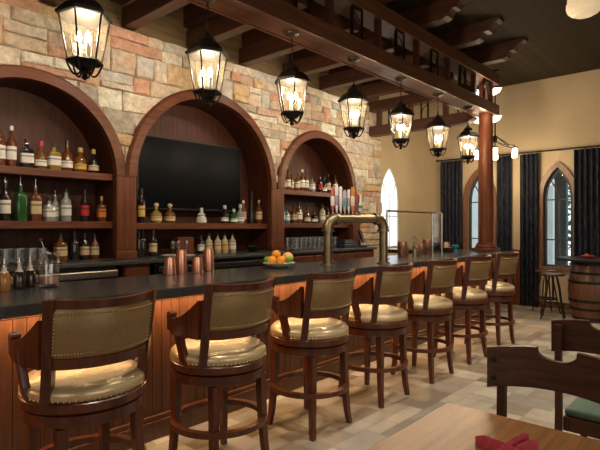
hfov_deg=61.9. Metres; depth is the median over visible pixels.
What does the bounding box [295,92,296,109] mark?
candle
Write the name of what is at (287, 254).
grapefruit
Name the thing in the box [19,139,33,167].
bottle
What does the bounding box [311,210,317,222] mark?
bottle
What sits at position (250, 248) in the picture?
bowl
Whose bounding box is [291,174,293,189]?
bottle
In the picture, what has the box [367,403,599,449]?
dining table
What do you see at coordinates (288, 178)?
bottle
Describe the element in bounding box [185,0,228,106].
hanging lantern
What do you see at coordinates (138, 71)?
wall
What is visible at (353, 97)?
hanging lantern
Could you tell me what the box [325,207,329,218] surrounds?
bottle
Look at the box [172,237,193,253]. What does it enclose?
wooden box
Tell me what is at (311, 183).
bottle
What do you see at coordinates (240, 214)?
bottle
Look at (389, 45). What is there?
ceiling beams
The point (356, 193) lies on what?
handle
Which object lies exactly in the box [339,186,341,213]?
handle
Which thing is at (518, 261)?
wainscoting
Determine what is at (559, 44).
ceiling
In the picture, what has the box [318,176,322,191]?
bottle
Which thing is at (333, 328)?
seat cushion
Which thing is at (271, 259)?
fruit
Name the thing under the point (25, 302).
countertop
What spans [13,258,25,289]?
cruet
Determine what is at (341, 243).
tray
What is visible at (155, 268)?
fridge
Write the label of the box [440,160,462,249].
curtain
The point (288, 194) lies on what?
shelf
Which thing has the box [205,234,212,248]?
bottle
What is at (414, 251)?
cup
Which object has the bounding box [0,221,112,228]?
shelf
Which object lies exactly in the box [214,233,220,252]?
bottle
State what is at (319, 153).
arched alcove
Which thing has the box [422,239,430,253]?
copper mug
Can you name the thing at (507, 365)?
dining chair
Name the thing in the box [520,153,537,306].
curtain
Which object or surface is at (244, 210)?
bottle
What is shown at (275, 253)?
fruit
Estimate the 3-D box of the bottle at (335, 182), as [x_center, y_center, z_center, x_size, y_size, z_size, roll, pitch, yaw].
[0.613,-0.721,8.664,0.094,0.331,0.094,0,0,-41]
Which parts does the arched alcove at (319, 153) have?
panel, arch trim, panel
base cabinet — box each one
[115,263,149,277]
[292,249,373,262]
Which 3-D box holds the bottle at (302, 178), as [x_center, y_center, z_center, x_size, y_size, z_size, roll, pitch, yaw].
[0.035,-0.731,8.021,0.086,0.351,0.086,0,0,40]
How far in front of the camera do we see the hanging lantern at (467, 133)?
7.46 m
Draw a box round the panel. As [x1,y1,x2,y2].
[0,262,491,449]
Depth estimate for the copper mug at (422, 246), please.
7.03 m
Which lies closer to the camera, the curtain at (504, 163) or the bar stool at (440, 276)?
the bar stool at (440, 276)
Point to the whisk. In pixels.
(414, 251)
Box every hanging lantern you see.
[55,0,112,79]
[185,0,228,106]
[275,30,309,125]
[337,57,369,138]
[388,77,414,148]
[425,93,450,157]
[456,106,479,163]
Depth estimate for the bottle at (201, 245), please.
6.40 m
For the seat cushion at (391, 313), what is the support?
on the bar stool at (372, 318)
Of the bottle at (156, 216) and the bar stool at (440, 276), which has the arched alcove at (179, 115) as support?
the bottle at (156, 216)
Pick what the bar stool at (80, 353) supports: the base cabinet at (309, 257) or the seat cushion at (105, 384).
the seat cushion at (105, 384)
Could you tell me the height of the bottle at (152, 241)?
0.311 m
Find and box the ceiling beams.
[41,0,527,136]
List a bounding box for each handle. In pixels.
[331,187,334,213]
[335,186,338,212]
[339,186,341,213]
[343,190,346,214]
[347,189,349,214]
[350,187,354,214]
[355,192,357,214]
[358,195,362,214]
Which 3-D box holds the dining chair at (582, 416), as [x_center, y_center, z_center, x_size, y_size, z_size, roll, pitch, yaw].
[1.780,1.009,2.837,0.556,0.983,0.522,0,0,42]
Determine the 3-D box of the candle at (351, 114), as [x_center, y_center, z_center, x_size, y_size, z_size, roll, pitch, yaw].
[0.553,-1.143,5.320,0.037,0.183,0.037,0,0,42]
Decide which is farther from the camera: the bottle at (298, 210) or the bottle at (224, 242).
the bottle at (298, 210)
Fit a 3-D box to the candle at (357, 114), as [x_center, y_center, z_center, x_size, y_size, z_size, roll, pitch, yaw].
[0.611,-1.143,5.342,0.037,0.183,0.037,0,0,42]
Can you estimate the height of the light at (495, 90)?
0.095 m
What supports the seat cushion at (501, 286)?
on the bar stool at (505, 265)
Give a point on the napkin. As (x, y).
(522, 441)
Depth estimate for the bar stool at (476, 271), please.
5.45 m
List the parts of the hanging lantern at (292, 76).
chain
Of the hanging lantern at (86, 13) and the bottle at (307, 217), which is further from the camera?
the bottle at (307, 217)
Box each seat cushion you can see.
[18,359,144,403]
[170,336,265,366]
[270,317,348,339]
[341,304,407,322]
[397,294,452,309]
[433,287,486,299]
[468,281,514,291]
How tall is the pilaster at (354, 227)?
0.906 m
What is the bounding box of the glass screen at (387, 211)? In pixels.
[386,210,443,258]
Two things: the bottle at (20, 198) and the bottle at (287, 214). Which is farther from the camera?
the bottle at (287, 214)
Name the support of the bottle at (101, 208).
on the arched alcove at (40, 105)
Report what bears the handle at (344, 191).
on the tower
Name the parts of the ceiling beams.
post, post, post, post, post, post, post, post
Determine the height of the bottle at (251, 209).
0.461 m
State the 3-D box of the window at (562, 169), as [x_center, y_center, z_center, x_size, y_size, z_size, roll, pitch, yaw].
[4.681,-0.191,9.066,0.720,1.962,0.140,0,0,42]
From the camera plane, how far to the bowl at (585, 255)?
7.82 m
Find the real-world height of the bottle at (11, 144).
0.401 m
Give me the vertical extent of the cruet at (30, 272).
0.200 m
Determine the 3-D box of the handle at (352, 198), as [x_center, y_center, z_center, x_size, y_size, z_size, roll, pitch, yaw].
[0.549,-0.263,5.211,0.048,0.291,0.033,0,0,-23]
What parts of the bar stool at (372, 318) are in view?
leg, arm post, arm, leg, post, leg, rail, nail trim, rail, post, leg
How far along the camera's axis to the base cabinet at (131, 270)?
5.28 m
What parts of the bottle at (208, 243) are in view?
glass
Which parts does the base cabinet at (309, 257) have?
door, door, door, door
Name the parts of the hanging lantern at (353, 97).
chain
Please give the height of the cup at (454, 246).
0.105 m
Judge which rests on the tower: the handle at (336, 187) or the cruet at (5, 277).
the handle at (336, 187)
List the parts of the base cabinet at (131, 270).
door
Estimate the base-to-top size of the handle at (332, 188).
0.284 m
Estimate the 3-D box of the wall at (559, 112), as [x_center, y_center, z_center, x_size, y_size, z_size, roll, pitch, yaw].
[6.196,-0.605,7.796,9.220,4.210,0.140,0,0,42]
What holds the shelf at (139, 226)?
attached to the arched alcove at (179, 115)
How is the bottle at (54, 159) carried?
on the arched alcove at (40, 105)
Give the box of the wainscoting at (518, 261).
[512,254,538,299]
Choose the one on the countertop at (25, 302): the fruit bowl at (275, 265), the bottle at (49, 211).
the fruit bowl at (275, 265)
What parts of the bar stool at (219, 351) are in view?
leg, arm post, arm, post, leg, nail trim, leg, rail, rail, nail trim, leg, post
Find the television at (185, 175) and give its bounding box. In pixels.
[136,135,240,211]
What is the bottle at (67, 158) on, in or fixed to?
on the arched alcove at (40, 105)
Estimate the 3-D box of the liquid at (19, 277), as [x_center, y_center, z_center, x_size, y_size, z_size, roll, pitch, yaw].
[-1.778,0.344,3.167,0.072,0.112,0.072,0,0,42]
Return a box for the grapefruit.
[283,252,292,262]
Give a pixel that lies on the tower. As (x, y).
(377, 219)
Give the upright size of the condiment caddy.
0.155 m
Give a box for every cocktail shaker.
[163,257,175,275]
[176,250,186,273]
[191,257,202,273]
[203,249,213,271]
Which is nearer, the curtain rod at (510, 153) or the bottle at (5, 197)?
the bottle at (5, 197)
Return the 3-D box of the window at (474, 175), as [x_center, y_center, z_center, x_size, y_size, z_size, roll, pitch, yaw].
[3.615,-0.191,10.026,0.720,1.962,0.140,0,0,42]
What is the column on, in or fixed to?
on the countertop at (25, 302)
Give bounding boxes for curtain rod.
[436,153,511,161]
[517,145,599,154]
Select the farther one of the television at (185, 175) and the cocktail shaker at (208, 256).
the television at (185, 175)
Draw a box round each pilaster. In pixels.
[113,176,136,258]
[268,188,284,250]
[350,195,359,245]
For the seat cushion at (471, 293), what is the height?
0.092 m
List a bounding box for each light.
[474,115,501,123]
[476,87,501,94]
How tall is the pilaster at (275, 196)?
0.906 m
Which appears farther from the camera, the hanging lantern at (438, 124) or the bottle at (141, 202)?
the hanging lantern at (438, 124)
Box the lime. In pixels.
[286,256,292,262]
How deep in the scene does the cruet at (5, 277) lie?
3.07 m
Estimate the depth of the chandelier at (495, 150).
8.67 m
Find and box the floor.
[127,302,599,449]
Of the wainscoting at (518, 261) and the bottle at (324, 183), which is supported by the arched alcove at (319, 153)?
the bottle at (324, 183)
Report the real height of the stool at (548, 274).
0.730 m
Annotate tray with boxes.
[161,254,195,256]
[332,240,356,247]
[440,247,453,251]
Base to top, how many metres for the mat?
0.012 m
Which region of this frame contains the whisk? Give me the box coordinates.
[412,236,417,255]
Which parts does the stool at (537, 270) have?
leg, leg, seat, leg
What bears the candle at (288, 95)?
on the hanging lantern at (292, 76)
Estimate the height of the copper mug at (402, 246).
0.192 m
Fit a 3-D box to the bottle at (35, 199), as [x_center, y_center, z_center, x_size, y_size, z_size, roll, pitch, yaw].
[-2.654,-0.266,5.019,0.102,0.435,0.102,0,0,-39]
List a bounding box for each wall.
[0,0,381,245]
[38,0,425,256]
[426,69,599,302]
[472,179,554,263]
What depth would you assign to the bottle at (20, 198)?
4.88 m
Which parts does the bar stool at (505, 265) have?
arm, post, leg, rail, nail trim, rail, leg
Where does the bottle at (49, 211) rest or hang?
on the arched alcove at (40, 105)
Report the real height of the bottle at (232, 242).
0.261 m
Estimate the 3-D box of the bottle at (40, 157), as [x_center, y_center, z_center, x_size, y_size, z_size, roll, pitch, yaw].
[-2.622,-0.714,5.054,0.120,0.286,0.120,0,0,37]
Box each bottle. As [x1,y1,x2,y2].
[0,124,5,164]
[0,176,10,220]
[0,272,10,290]
[6,126,16,165]
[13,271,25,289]
[14,176,26,220]
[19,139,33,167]
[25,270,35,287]
[29,178,41,220]
[34,141,46,168]
[43,197,55,220]
[46,143,61,169]
[51,192,59,220]
[53,233,66,260]
[60,189,71,220]
[61,140,72,170]
[70,232,78,259]
[74,148,86,171]
[80,189,88,220]
[80,233,88,259]
[88,149,98,172]
[90,234,98,258]
[96,196,105,221]
[136,231,141,256]
[137,189,144,222]
[141,230,146,256]
[149,230,156,256]
[151,203,161,222]
[164,204,174,222]
[196,208,206,222]
[197,235,204,253]
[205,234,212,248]
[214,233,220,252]
[221,205,228,222]
[221,233,227,252]
[229,233,235,252]
[230,209,237,222]
[236,204,243,222]
[242,200,246,222]
[249,191,254,223]
[255,200,261,223]
[285,207,289,222]
[286,170,290,189]
[290,206,296,222]
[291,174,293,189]
[295,173,299,189]
[295,202,301,222]
[300,169,304,190]
[304,206,310,222]
[305,170,308,190]
[309,177,314,191]
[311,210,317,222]
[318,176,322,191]
[319,204,324,222]
[323,177,326,191]
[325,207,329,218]
[326,174,330,192]
[333,175,337,192]
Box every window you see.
[380,167,398,245]
[463,169,496,263]
[538,161,573,269]
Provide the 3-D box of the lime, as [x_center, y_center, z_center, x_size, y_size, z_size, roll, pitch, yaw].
[-0.099,0.317,4.736,0.062,0.066,0.074,0,0,42]
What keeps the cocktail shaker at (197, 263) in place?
on the countertop at (25, 302)
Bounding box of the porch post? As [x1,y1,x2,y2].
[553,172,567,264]
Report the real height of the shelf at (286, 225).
0.075 m
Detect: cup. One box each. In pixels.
[412,249,416,255]
[452,245,458,251]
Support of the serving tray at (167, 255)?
on the countertop at (69, 263)
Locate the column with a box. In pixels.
[471,82,499,251]
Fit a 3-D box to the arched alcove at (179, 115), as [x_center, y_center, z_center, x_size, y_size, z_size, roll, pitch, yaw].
[-1.311,-0.689,6.582,0.525,2.093,2.370,0,0,42]
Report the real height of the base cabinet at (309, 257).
1.095 m
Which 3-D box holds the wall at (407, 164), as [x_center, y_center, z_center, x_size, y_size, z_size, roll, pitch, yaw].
[-1.379,-0.605,6.360,0.160,4.210,12.410,0,0,42]
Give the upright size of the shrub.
2.967 m
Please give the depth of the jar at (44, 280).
3.24 m
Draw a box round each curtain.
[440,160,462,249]
[497,156,511,303]
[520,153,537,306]
[574,148,599,256]
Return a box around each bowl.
[246,246,260,251]
[262,262,294,267]
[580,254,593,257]
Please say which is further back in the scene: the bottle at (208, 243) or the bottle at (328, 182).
the bottle at (328, 182)
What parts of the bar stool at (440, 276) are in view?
leg, arm post, leg, arm, post, leg, rail, rail, nail trim, post, leg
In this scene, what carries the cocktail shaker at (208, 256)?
on the countertop at (25, 302)
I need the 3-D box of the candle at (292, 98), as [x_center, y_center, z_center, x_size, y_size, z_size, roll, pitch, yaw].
[-0.076,-1.143,4.663,0.038,0.183,0.038,0,0,42]
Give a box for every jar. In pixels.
[39,238,58,287]
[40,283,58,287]
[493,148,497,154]
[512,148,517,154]
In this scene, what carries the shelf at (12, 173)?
attached to the arched alcove at (40, 105)
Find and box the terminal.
[357,230,367,246]
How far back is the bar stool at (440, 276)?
4.81 m
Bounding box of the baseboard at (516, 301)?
[505,298,570,309]
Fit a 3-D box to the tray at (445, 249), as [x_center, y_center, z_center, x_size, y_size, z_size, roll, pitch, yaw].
[2.252,0.365,7.660,0.140,0.070,0.200,0,0,42]
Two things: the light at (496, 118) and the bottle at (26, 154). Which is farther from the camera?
the light at (496, 118)
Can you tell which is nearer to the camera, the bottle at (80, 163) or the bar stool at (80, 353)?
the bar stool at (80, 353)
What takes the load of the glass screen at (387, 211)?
on the countertop at (25, 302)
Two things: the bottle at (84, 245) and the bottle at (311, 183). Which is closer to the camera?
the bottle at (84, 245)
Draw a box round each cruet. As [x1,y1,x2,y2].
[0,258,10,290]
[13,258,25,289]
[25,257,35,287]
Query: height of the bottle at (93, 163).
0.266 m
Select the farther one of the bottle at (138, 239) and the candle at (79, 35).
the bottle at (138, 239)
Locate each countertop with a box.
[0,246,376,271]
[0,248,512,319]
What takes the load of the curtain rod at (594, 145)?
attached to the wall at (559, 112)
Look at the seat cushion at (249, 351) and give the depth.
2.93 m
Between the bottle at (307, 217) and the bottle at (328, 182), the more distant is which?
the bottle at (328, 182)
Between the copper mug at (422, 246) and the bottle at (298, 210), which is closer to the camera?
the copper mug at (422, 246)
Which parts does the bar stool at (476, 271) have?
leg, leg, arm, post, leg, rail, nail trim, rail, post, leg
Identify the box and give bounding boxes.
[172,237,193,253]
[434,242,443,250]
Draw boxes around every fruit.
[267,255,275,263]
[272,250,280,258]
[277,256,285,263]
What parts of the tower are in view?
post, post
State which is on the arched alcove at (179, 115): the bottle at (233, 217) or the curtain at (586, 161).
the bottle at (233, 217)
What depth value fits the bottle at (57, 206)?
5.24 m
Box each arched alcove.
[0,64,125,260]
[125,89,276,254]
[276,130,356,247]
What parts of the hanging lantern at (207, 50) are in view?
chain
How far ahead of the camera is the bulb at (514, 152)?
8.40 m
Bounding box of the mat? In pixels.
[0,261,61,266]
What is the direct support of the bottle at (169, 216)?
on the arched alcove at (179, 115)
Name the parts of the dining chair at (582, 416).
leg, rail, seat frame, seat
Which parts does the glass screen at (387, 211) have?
rail, post, post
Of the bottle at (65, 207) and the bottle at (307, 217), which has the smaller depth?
the bottle at (65, 207)
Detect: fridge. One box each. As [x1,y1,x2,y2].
[9,265,117,285]
[149,255,282,274]
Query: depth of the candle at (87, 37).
3.16 m
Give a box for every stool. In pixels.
[8,289,156,449]
[167,277,275,449]
[267,268,355,441]
[338,262,412,408]
[391,258,457,383]
[433,254,491,364]
[464,251,518,345]
[532,269,560,313]
[540,272,565,318]
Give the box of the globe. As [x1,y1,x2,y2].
[566,0,599,18]
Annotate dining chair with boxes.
[487,345,599,416]
[551,319,599,438]
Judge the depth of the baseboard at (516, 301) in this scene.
9.17 m
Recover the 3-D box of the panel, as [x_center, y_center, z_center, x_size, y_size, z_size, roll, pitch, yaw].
[-0.736,0.983,5.035,1.630,1.034,9.700,0,0,42]
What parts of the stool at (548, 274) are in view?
leg, seat, leg, leg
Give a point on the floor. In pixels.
(370, 425)
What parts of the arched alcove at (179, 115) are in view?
panel, arch trim, panel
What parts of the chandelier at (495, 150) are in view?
stem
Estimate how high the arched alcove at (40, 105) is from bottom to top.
1.888 m
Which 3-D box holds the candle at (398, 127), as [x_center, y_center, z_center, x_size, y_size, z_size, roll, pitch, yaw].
[1.190,-1.143,6.057,0.038,0.183,0.038,0,0,42]
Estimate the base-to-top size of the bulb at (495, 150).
0.110 m
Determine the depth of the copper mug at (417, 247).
6.85 m
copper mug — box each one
[397,241,407,255]
[412,245,419,254]
[417,244,424,253]
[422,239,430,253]
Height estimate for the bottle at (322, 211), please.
0.321 m
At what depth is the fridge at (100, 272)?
4.83 m
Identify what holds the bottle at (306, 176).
on the arched alcove at (319, 153)
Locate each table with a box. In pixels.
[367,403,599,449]
[557,256,599,323]
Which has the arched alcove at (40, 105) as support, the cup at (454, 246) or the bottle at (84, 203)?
the bottle at (84, 203)
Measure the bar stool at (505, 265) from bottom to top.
1.174 m
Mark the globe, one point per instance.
(577, 9)
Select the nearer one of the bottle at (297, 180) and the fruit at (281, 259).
the fruit at (281, 259)
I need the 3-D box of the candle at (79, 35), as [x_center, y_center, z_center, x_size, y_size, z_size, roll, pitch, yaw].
[-1.404,-1.143,3.170,0.037,0.183,0.037,0,0,42]
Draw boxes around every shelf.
[0,165,112,182]
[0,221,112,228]
[136,223,266,229]
[284,189,342,198]
[284,223,348,227]
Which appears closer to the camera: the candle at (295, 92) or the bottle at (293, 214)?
the candle at (295, 92)
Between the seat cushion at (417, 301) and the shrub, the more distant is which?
the shrub
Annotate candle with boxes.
[75,31,81,54]
[85,31,90,56]
[208,67,211,87]
[287,92,290,109]
[290,94,293,109]
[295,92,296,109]
[350,110,353,125]
[355,111,358,125]
[397,124,399,137]
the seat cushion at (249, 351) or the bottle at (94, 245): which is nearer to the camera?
the seat cushion at (249, 351)
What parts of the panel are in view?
rail, baseboard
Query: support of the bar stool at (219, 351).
on the floor
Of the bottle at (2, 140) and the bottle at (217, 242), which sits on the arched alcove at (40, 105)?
the bottle at (2, 140)
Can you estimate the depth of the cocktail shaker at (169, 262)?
4.02 m
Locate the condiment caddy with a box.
[440,242,453,251]
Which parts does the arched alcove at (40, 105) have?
panel, arch trim, panel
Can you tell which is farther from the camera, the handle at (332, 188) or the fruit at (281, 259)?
the handle at (332, 188)
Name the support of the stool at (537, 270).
on the floor
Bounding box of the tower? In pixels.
[321,212,389,265]
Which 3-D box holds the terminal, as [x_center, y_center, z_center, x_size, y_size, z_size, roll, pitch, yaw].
[1.052,0.217,8.538,0.200,0.285,0.340,0,0,13]
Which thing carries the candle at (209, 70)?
on the hanging lantern at (207, 50)
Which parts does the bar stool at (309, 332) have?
leg, arm post, arm, leg, post, nail trim, leg, rail, nail trim, rail, leg, post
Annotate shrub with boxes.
[568,186,570,264]
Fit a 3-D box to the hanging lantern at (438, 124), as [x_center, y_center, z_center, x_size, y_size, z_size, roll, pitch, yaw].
[1.873,-1.359,6.790,0.348,0.859,0.301,0,0,13]
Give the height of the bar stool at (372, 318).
1.174 m
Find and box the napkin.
[475,433,537,449]
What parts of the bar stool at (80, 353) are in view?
arm post, arm, leg, post, leg, nail trim, rail, rail, nail trim, leg, leg, post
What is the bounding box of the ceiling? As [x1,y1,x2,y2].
[183,0,599,93]
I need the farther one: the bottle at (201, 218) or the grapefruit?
the bottle at (201, 218)
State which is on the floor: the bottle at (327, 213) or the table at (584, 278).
the table at (584, 278)
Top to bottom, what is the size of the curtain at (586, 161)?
2.825 m
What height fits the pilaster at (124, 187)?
0.906 m
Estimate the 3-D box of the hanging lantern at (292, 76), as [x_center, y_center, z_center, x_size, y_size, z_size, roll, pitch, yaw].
[-0.074,-1.359,4.627,0.348,0.859,0.301,0,0,19]
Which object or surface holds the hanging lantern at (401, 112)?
hanging from the ceiling beams
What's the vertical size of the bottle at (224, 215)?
0.246 m
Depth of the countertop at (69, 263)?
5.42 m
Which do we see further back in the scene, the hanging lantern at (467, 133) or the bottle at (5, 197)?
the hanging lantern at (467, 133)
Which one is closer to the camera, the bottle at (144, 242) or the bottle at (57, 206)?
the bottle at (57, 206)
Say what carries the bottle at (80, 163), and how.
on the arched alcove at (40, 105)
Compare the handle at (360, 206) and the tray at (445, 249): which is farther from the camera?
the tray at (445, 249)
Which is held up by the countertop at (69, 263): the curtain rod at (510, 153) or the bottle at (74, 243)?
the bottle at (74, 243)
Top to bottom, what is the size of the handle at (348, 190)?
0.263 m
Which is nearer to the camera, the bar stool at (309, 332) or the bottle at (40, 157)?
the bar stool at (309, 332)
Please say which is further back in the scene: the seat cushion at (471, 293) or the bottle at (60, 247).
the seat cushion at (471, 293)
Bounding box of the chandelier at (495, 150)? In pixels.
[473,69,517,159]
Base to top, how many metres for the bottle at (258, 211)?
0.341 m
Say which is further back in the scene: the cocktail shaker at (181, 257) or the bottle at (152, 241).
the bottle at (152, 241)

